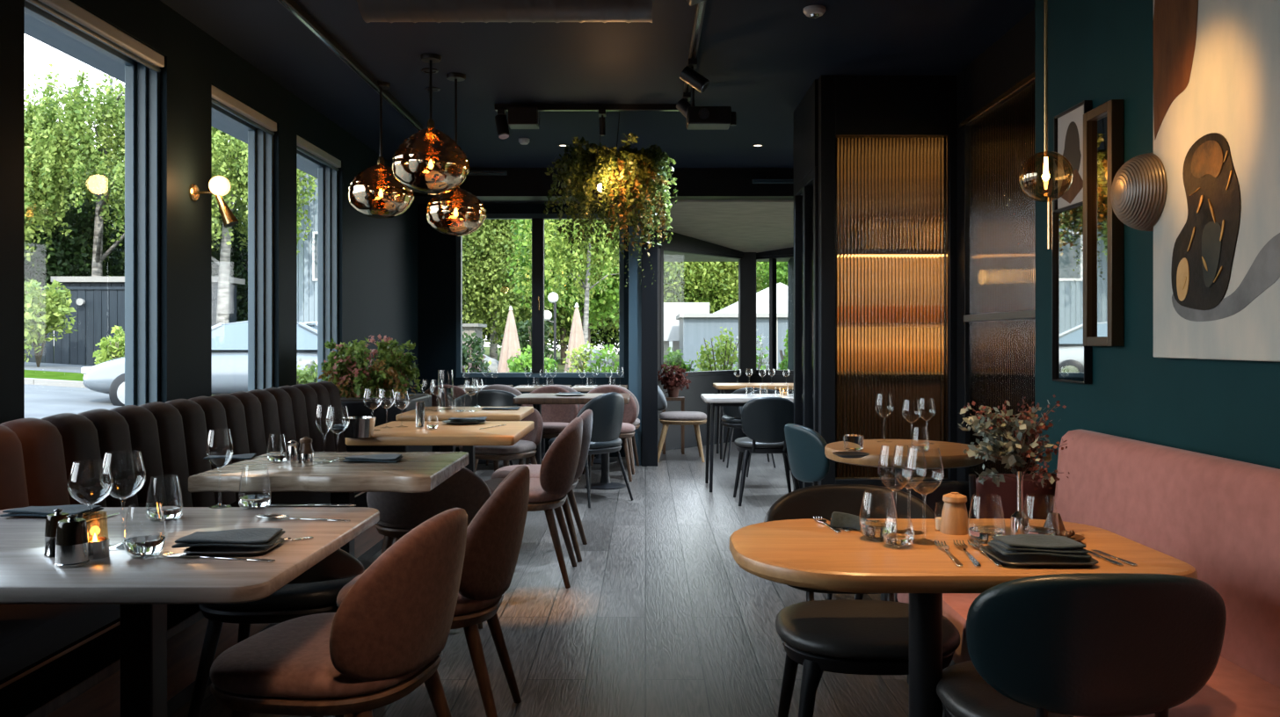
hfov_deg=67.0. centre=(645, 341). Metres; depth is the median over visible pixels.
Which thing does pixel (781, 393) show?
candle cup
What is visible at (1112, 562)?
table knife
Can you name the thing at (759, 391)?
dining chair
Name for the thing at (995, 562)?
fork
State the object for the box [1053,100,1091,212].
picture frame
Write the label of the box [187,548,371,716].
dining chair
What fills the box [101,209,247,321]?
tree
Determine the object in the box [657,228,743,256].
beam
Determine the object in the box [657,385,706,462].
dining chair
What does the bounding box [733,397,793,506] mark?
dining chair
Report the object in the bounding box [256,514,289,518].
bowl
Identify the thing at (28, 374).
lawn
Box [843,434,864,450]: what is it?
tumbler
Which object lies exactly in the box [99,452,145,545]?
wine glass
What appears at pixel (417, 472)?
dining table
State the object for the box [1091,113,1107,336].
mirror glass
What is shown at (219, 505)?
wine glass
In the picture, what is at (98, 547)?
candle cup
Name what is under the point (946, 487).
dining chair
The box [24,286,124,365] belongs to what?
fence
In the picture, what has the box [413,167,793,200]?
beam
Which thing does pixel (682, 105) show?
spotlight
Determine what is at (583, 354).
shrub
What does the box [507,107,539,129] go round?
spotlight
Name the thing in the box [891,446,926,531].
wine glass
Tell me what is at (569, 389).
dining chair
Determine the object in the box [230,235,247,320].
tree
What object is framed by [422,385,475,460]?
dining chair
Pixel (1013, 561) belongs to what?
plate
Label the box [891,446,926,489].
bowl
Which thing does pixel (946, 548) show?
fork
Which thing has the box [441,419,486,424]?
plate
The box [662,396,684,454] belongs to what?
stand
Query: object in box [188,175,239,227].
wall lamp
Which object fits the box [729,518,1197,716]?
dining table
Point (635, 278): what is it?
trim
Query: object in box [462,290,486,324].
tree
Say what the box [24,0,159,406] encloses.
window
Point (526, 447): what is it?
dining chair
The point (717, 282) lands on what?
tree
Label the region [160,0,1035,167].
ceiling
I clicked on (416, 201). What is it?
beam
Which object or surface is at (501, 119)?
spotlight
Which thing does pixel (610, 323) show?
tree
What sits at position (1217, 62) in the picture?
painting
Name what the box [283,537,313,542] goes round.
spoon
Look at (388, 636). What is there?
dining chair
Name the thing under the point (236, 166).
birch tree
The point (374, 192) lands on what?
pendant lamp
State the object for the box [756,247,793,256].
beam
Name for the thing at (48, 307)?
shrub
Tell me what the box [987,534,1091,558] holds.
napkin
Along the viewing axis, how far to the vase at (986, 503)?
3.29 m
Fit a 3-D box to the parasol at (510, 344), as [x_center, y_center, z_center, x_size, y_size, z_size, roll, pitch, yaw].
[-3.338,0.180,24.000,0.676,2.100,0.676,0,0,22]
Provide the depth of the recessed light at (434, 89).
6.32 m
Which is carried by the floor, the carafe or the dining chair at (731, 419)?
the dining chair at (731, 419)
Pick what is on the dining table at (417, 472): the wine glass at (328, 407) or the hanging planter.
the wine glass at (328, 407)
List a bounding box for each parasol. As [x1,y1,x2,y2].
[496,305,521,372]
[563,303,584,372]
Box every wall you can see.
[0,0,417,423]
[417,203,628,457]
[787,257,793,370]
[818,75,957,487]
[957,7,1035,481]
[1035,0,1279,474]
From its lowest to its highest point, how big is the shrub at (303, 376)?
1.032 m
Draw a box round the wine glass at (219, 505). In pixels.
[205,432,232,507]
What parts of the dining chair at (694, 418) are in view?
leg, backrest, leg, seat, seat frame, leg, leg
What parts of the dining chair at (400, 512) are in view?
leg, seat frame, seat, backrest, leg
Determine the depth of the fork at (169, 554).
1.99 m
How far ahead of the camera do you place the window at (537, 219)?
10.02 m
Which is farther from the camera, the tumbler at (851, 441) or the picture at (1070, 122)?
the tumbler at (851, 441)
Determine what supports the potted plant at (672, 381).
on the stand
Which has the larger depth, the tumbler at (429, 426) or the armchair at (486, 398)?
the armchair at (486, 398)
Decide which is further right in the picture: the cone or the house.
the cone
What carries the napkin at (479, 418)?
on the plate at (456, 421)
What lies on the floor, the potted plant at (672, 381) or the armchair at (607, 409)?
the armchair at (607, 409)
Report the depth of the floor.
4.12 m
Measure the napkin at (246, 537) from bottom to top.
0.020 m
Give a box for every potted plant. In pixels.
[317,334,431,452]
[657,363,690,397]
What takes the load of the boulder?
on the ground at (561, 367)
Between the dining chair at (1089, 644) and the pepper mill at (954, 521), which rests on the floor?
the dining chair at (1089, 644)
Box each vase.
[958,394,1073,535]
[968,473,1056,519]
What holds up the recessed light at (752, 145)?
in the ceiling at (760, 59)
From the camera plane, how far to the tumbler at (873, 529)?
2.17 m
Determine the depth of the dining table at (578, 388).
9.49 m
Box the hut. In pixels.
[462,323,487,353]
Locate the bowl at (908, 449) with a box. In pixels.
[904,449,944,494]
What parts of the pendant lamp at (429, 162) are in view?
rod, lamp shade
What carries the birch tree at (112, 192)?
on the ground at (561, 367)
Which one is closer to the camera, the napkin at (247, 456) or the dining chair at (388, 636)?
the dining chair at (388, 636)
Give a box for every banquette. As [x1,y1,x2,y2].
[0,380,395,716]
[897,429,1279,716]
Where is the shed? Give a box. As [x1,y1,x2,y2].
[676,313,787,371]
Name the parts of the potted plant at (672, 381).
pot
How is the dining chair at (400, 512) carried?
on the floor
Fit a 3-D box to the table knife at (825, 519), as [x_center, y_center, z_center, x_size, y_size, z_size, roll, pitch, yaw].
[0.467,0.448,2.361,0.014,0.004,0.182,0,0,-8]
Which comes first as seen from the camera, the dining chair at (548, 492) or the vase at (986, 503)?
the vase at (986, 503)
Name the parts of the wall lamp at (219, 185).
wall plate, arm, globe, lamp shade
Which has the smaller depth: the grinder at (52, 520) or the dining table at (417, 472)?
the grinder at (52, 520)
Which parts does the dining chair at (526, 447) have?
leg, seat, seat frame, leg, backrest, leg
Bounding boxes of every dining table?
[0,507,379,716]
[188,451,468,556]
[345,421,534,452]
[395,407,533,472]
[456,385,513,464]
[513,385,571,463]
[513,393,630,489]
[572,385,627,464]
[700,393,793,492]
[712,383,793,459]
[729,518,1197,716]
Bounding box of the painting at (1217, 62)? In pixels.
[1153,0,1279,362]
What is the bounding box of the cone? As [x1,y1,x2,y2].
[1043,512,1065,532]
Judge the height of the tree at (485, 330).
6.430 m
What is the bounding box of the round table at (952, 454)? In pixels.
[824,439,985,602]
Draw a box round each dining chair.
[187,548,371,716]
[209,508,467,716]
[336,465,530,716]
[366,467,491,629]
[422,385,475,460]
[458,406,543,472]
[474,385,531,472]
[483,416,582,589]
[491,409,592,562]
[518,385,578,465]
[545,385,579,405]
[578,385,637,481]
[587,385,639,472]
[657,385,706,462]
[720,387,775,468]
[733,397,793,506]
[738,389,790,477]
[763,484,960,716]
[784,423,832,600]
[854,480,970,601]
[936,573,1226,716]
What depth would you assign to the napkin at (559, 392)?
7.90 m
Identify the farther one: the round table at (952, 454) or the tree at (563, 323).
the tree at (563, 323)
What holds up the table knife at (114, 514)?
on the dining table at (143, 588)
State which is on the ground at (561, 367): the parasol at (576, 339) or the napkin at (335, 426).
the parasol at (576, 339)
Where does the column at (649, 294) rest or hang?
on the floor
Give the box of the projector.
[686,87,736,130]
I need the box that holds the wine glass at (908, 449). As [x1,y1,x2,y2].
[904,449,944,541]
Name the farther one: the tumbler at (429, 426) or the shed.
the shed
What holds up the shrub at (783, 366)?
on the ground at (561, 367)
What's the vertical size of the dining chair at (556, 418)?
0.798 m
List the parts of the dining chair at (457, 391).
backrest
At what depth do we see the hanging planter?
6.70 m
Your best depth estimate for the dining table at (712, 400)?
7.68 m
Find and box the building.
[663,302,709,368]
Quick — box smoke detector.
[803,5,825,18]
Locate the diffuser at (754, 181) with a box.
[752,179,793,183]
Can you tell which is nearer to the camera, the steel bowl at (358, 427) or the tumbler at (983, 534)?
the tumbler at (983, 534)
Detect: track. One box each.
[277,0,422,130]
[494,103,691,110]
[682,0,705,95]
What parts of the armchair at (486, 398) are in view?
backrest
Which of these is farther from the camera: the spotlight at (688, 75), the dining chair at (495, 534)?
the spotlight at (688, 75)
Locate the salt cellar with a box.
[934,502,941,530]
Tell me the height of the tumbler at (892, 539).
0.066 m
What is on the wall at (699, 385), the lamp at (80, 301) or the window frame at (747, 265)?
the window frame at (747, 265)
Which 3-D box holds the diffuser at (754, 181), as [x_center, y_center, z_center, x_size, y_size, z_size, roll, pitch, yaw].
[1.320,-1.520,9.206,0.600,0.040,0.029,0,0,0]
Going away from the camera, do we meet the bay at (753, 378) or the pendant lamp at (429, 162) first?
the pendant lamp at (429, 162)
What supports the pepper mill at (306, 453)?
on the dining table at (417, 472)
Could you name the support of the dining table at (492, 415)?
on the floor
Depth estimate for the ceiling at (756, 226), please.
10.33 m
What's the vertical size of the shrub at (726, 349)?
1.519 m
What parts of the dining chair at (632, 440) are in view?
leg, backrest, leg, leg, seat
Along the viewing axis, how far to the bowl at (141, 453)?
2.12 m
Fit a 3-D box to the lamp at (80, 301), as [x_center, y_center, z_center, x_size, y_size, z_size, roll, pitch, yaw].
[-14.050,-0.972,24.080,0.180,0.176,0.120,0,0,0]
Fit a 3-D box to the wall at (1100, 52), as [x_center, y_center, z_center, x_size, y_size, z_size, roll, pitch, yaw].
[1.580,-0.225,1.060,0.160,2.850,5.320,0,0,0]
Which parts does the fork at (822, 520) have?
handle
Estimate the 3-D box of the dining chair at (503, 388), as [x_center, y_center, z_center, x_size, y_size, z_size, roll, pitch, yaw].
[-1.323,0.800,9.060,0.535,0.807,0.572,0,0,5]
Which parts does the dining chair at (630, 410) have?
backrest, seat frame, leg, seat, leg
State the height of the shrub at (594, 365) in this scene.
1.284 m
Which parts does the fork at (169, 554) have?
handle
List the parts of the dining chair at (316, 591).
leg, leg, seat frame, seat, backrest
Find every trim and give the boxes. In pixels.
[628,203,641,465]
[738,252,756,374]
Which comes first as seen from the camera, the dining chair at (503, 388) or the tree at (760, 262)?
the dining chair at (503, 388)
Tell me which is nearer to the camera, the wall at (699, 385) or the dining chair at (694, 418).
the dining chair at (694, 418)
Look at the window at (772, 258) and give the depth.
11.59 m
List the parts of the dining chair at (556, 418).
leg, leg, backrest, seat frame, seat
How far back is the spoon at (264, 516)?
2.42 m
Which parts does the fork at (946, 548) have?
handle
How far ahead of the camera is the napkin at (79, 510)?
2.47 m
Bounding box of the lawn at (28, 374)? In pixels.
[24,370,84,381]
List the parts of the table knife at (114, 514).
handle, blade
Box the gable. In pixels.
[712,282,787,313]
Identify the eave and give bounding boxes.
[24,12,317,178]
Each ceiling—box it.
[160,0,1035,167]
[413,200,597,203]
[657,199,793,261]
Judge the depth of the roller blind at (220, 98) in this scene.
5.67 m
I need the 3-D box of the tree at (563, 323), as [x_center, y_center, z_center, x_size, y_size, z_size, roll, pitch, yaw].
[-4.020,-5.048,49.776,8.796,12.563,5.871,0,0,-14]
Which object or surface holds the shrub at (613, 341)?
on the ground at (561, 367)
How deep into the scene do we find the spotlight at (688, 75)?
5.51 m
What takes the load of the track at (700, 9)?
attached to the ceiling at (760, 59)
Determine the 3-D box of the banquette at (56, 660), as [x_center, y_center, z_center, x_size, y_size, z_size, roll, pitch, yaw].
[-1.772,0.727,3.500,0.707,0.946,5.500,0,0,0]
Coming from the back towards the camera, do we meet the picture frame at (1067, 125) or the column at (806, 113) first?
the column at (806, 113)
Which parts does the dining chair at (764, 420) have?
leg, leg, post, seat, seat frame, backrest, post, leg, leg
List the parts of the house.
pane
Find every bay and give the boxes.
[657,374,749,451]
[749,374,793,393]
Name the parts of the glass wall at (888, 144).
fluted pane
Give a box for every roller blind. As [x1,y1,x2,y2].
[26,0,164,72]
[211,85,276,135]
[297,135,341,171]
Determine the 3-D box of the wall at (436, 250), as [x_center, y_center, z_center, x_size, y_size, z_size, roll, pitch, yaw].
[-1.115,-0.225,10.075,2.470,2.850,0.150,0,0,0]
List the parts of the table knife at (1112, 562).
blade, handle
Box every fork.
[160,551,275,562]
[813,516,841,533]
[935,540,963,567]
[953,539,981,567]
[967,540,1003,567]
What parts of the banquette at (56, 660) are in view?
rail, backrest, seat, panel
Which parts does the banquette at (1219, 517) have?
panel, seat, backrest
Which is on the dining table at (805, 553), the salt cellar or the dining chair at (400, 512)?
the salt cellar
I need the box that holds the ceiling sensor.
[518,138,529,145]
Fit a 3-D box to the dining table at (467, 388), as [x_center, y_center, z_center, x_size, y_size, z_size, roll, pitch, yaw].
[-1.620,0.825,9.610,0.540,0.750,0.580,0,0,0]
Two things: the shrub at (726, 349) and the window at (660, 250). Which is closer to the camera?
the window at (660, 250)
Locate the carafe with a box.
[437,370,453,409]
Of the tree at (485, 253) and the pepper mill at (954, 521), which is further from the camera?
the tree at (485, 253)
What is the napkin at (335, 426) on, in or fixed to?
on the dining table at (447, 436)
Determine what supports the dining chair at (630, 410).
on the floor
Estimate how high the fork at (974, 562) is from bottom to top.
0.008 m
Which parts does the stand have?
leg, leg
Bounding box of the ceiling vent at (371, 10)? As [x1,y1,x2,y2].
[356,0,652,22]
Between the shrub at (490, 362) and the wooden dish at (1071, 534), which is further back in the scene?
the shrub at (490, 362)
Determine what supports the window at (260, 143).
in the wall at (377, 258)
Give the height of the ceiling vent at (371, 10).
0.294 m
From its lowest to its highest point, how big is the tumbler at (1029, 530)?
0.103 m
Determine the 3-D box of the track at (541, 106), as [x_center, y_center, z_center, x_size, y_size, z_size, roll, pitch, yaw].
[-0.355,-1.629,6.750,1.390,0.042,0.040,0,0,0]
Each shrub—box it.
[24,278,78,367]
[92,325,124,364]
[297,358,317,384]
[462,329,490,372]
[464,357,492,372]
[495,317,560,371]
[506,344,558,372]
[562,340,610,372]
[582,344,618,372]
[663,345,699,372]
[694,327,738,370]
[733,328,778,370]
[778,329,787,370]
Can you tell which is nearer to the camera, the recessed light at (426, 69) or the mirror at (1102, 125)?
the mirror at (1102, 125)
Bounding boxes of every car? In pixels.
[81,320,317,406]
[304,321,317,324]
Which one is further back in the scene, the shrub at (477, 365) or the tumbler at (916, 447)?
the shrub at (477, 365)
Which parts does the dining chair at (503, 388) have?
leg, backrest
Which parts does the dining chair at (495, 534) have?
leg, seat, seat frame, leg, backrest, leg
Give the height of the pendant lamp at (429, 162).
0.800 m
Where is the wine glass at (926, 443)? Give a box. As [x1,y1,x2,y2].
[917,400,935,444]
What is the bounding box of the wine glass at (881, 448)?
[878,448,912,516]
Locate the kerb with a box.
[24,378,87,388]
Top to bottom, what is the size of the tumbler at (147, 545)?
0.107 m
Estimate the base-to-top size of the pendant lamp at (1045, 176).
1.365 m
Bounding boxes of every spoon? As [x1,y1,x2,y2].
[256,514,350,522]
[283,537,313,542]
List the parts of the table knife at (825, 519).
handle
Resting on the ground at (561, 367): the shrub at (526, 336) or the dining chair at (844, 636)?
the shrub at (526, 336)
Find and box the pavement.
[24,362,93,373]
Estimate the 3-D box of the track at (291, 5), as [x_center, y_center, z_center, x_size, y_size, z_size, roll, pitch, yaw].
[-1.720,-1.629,5.000,0.040,0.042,4.800,0,0,0]
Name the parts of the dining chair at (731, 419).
leg, leg, seat, seat frame, backrest, leg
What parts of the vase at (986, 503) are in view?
post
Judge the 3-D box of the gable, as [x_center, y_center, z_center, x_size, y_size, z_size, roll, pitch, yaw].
[4.650,-0.350,35.000,4.800,3.300,4.000,0,0,0]
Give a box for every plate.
[183,538,284,556]
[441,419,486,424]
[553,393,585,396]
[832,451,869,458]
[980,545,1098,567]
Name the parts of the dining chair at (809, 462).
post, backrest, leg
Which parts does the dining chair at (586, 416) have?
seat, leg, seat frame, leg, backrest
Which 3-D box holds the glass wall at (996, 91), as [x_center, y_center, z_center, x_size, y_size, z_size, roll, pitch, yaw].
[1.962,-0.225,4.855,0.095,2.850,2.270,0,0,0]
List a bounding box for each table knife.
[87,513,120,523]
[266,504,355,506]
[479,424,506,429]
[822,517,850,532]
[1087,550,1123,567]
[1090,549,1137,567]
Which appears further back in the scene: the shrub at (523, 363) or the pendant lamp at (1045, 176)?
the shrub at (523, 363)
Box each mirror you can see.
[1051,201,1091,384]
[1083,99,1123,346]
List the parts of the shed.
door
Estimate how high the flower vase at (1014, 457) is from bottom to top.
0.328 m
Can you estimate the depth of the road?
14.83 m
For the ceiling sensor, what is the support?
attached to the ceiling at (760, 59)
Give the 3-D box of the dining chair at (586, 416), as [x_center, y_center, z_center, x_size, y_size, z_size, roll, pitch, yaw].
[-0.580,0.795,5.479,0.572,0.817,0.535,0,0,0]
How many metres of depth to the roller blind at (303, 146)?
6.97 m
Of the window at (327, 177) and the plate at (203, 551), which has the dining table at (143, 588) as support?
the plate at (203, 551)
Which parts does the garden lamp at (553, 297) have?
globe, globe, post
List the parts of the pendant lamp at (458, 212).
rod, lamp shade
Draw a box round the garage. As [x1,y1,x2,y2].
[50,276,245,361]
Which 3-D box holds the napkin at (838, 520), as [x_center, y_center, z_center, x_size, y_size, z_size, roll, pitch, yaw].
[0.504,0.428,2.295,0.119,0.036,0.083,0,0,30]
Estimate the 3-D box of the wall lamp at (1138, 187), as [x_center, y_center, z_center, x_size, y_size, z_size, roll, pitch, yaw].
[1.440,-0.435,2.825,0.119,0.227,0.227,0,0,0]
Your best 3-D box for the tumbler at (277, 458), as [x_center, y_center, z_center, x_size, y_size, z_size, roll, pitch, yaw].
[-1.366,0.398,3.587,0.072,0.105,0.072,0,0,-3]
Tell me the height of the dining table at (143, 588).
0.750 m
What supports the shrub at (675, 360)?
on the ground at (561, 367)
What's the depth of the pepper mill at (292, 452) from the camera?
3.54 m
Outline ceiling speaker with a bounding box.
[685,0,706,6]
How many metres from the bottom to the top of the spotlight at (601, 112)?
0.176 m
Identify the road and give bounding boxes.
[24,384,121,419]
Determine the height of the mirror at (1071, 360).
0.616 m
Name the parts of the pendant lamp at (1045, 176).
rod, bulb, globe, rod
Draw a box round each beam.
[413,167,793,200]
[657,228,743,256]
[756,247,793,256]
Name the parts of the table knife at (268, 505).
blade, handle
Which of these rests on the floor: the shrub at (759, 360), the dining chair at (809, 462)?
the dining chair at (809, 462)
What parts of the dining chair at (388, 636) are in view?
leg, seat, seat frame, leg, backrest, leg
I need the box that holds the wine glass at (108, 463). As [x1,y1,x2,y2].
[67,463,113,507]
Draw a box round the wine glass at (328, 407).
[325,407,349,462]
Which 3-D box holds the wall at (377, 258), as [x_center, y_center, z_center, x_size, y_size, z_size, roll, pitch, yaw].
[-2.440,-0.225,4.250,0.180,2.850,11.700,0,0,0]
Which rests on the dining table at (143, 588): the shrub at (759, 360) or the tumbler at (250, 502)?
the tumbler at (250, 502)
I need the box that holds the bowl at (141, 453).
[99,452,145,499]
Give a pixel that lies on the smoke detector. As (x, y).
(813, 11)
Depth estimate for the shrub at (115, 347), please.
16.86 m
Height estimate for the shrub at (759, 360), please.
1.507 m
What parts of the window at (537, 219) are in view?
handle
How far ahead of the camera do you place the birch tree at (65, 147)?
25.70 m
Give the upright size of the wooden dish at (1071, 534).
0.028 m
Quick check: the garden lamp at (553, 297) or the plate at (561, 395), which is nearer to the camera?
the plate at (561, 395)
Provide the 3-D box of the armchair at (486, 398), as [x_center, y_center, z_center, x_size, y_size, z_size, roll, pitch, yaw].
[-1.315,0.805,7.775,0.664,0.797,0.585,0,0,10]
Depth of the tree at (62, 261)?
27.65 m
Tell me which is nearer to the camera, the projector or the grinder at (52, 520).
the grinder at (52, 520)
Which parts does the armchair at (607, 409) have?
seat, seat frame, leg, leg, backrest, leg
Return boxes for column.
[641,205,657,466]
[793,79,818,490]
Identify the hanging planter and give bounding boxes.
[543,110,677,287]
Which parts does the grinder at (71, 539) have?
knob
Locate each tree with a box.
[24,63,241,276]
[24,173,124,286]
[58,149,124,276]
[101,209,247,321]
[110,126,317,324]
[211,140,247,274]
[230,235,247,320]
[462,219,559,360]
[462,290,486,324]
[462,306,524,354]
[488,231,618,364]
[506,219,618,359]
[512,219,618,344]
[528,322,571,351]
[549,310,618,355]
[589,306,618,346]
[615,261,768,315]
[699,261,785,292]
[756,261,787,290]
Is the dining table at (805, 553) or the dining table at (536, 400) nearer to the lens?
the dining table at (805, 553)
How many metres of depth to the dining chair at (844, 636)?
2.50 m
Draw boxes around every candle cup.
[82,513,109,559]
[778,387,787,395]
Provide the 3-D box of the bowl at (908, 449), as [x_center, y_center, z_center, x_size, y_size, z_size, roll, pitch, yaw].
[0.623,0.291,2.162,0.085,0.106,0.085,0,0,-18]
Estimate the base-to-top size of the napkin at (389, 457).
0.020 m
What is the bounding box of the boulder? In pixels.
[464,354,498,372]
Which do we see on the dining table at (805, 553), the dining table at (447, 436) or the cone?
the cone
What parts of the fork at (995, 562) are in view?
handle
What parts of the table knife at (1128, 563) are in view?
blade, handle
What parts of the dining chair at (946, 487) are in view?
leg, leg, backrest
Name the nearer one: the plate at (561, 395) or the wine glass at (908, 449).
the wine glass at (908, 449)
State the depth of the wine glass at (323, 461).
3.57 m
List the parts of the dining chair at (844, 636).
leg, post, leg, backrest, seat frame, seat, post, leg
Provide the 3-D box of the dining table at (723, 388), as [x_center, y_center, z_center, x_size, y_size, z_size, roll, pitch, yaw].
[1.170,0.825,10.050,0.900,0.750,0.600,0,0,0]
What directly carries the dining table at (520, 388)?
on the floor
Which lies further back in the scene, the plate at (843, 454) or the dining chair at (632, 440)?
the dining chair at (632, 440)
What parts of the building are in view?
post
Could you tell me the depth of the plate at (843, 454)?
3.78 m
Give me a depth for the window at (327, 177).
7.45 m
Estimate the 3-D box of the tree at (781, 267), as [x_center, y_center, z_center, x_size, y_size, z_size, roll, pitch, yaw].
[8.462,-2.994,44.197,7.093,8.663,5.428,0,0,16]
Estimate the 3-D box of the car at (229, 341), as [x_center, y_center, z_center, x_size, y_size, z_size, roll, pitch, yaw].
[-6.551,0.380,15.600,4.190,1.435,1.810,0,0,-8]
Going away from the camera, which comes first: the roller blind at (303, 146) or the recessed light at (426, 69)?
the recessed light at (426, 69)
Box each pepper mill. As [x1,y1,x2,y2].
[285,440,299,464]
[298,436,313,463]
[939,492,969,535]
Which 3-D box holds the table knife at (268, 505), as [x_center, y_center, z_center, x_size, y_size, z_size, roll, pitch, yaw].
[-0.914,0.448,2.634,0.249,0.004,0.014,0,0,0]
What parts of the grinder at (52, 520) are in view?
knob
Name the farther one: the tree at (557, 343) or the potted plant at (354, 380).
the tree at (557, 343)
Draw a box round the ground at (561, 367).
[69,346,618,395]
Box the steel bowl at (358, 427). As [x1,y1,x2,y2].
[341,416,375,438]
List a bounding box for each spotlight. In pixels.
[494,109,509,138]
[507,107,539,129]
[598,109,605,136]
[676,92,691,117]
[679,58,709,93]
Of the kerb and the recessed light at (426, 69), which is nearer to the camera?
the recessed light at (426, 69)
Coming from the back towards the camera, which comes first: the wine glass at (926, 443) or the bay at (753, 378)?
the bay at (753, 378)
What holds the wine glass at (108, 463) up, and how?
on the dining table at (143, 588)
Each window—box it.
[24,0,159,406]
[211,102,273,391]
[297,149,337,382]
[456,213,624,378]
[657,245,742,377]
[756,254,793,375]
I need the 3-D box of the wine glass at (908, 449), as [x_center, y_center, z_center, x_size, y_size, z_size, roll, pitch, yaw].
[0.623,0.344,2.162,0.085,0.212,0.085,0,0,-18]
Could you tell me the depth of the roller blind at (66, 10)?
4.21 m
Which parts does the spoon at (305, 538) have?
handle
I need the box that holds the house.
[297,173,317,322]
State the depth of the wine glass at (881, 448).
2.21 m
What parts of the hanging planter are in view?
bulb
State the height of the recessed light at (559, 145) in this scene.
0.008 m
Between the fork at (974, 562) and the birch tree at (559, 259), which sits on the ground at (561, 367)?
the birch tree at (559, 259)
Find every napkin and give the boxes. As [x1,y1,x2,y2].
[0,504,103,518]
[171,528,285,548]
[203,453,256,459]
[330,424,342,429]
[342,453,403,462]
[448,416,487,420]
[481,407,520,409]
[559,392,581,393]
[829,511,867,530]
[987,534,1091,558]
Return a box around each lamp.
[75,298,85,305]
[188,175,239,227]
[348,80,414,218]
[391,52,470,195]
[425,72,486,236]
[544,292,558,372]
[1018,0,1073,249]
[1110,152,1167,231]
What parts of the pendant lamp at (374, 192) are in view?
rod, lamp shade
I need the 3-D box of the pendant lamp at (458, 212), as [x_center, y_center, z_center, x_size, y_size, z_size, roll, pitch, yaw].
[-1.175,-1.150,6.001,0.371,1.000,0.371,0,0,40]
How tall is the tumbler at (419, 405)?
0.135 m
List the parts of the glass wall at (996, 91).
brass trim, rail, fluted pane, fluted pane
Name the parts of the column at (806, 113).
panel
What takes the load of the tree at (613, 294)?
on the ground at (561, 367)
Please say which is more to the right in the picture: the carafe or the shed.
the shed
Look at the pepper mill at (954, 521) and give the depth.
2.25 m
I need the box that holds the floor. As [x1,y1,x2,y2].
[169,442,909,716]
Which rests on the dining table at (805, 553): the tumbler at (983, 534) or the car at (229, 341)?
the tumbler at (983, 534)
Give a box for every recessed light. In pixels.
[421,67,438,73]
[424,87,440,91]
[557,144,569,146]
[751,144,763,146]
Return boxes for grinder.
[43,509,69,558]
[54,514,89,568]
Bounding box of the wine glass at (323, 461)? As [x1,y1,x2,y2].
[315,409,333,464]
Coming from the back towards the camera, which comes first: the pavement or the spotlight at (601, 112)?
the pavement
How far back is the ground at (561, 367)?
65.34 m
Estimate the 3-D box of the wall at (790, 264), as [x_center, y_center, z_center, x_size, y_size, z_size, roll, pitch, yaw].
[1.875,-0.225,9.900,0.150,2.850,4.600,0,0,0]
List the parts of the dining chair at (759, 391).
leg, backrest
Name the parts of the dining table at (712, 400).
leg, leg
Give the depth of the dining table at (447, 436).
4.69 m
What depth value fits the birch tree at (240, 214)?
28.04 m
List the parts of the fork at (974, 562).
handle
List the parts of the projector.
knob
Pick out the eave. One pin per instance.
(35, 28)
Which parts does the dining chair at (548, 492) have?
seat, seat frame, leg, backrest, leg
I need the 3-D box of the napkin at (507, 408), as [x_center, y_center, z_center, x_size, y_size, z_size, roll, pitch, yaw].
[-0.946,0.443,6.351,0.240,0.013,0.147,0,0,0]
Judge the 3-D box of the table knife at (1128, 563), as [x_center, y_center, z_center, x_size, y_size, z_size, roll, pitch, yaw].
[0.969,0.448,1.999,0.015,0.004,0.146,0,0,-7]
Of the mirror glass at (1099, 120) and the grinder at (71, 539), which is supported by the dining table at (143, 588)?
the grinder at (71, 539)
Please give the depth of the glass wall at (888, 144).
6.04 m
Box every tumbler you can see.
[123,504,167,559]
[145,476,182,522]
[238,463,271,509]
[266,434,286,463]
[415,401,424,427]
[427,424,437,429]
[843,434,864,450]
[858,492,897,541]
[882,516,914,548]
[911,427,929,452]
[967,498,1005,543]
[1020,496,1060,535]
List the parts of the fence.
rail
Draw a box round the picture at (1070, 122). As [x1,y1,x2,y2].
[1057,104,1083,209]
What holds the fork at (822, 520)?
on the dining table at (805, 553)
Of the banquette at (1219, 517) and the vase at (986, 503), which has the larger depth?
the vase at (986, 503)
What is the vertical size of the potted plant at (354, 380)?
1.250 m
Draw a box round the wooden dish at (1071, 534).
[1055,530,1084,542]
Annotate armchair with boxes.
[452,390,522,465]
[548,392,633,508]

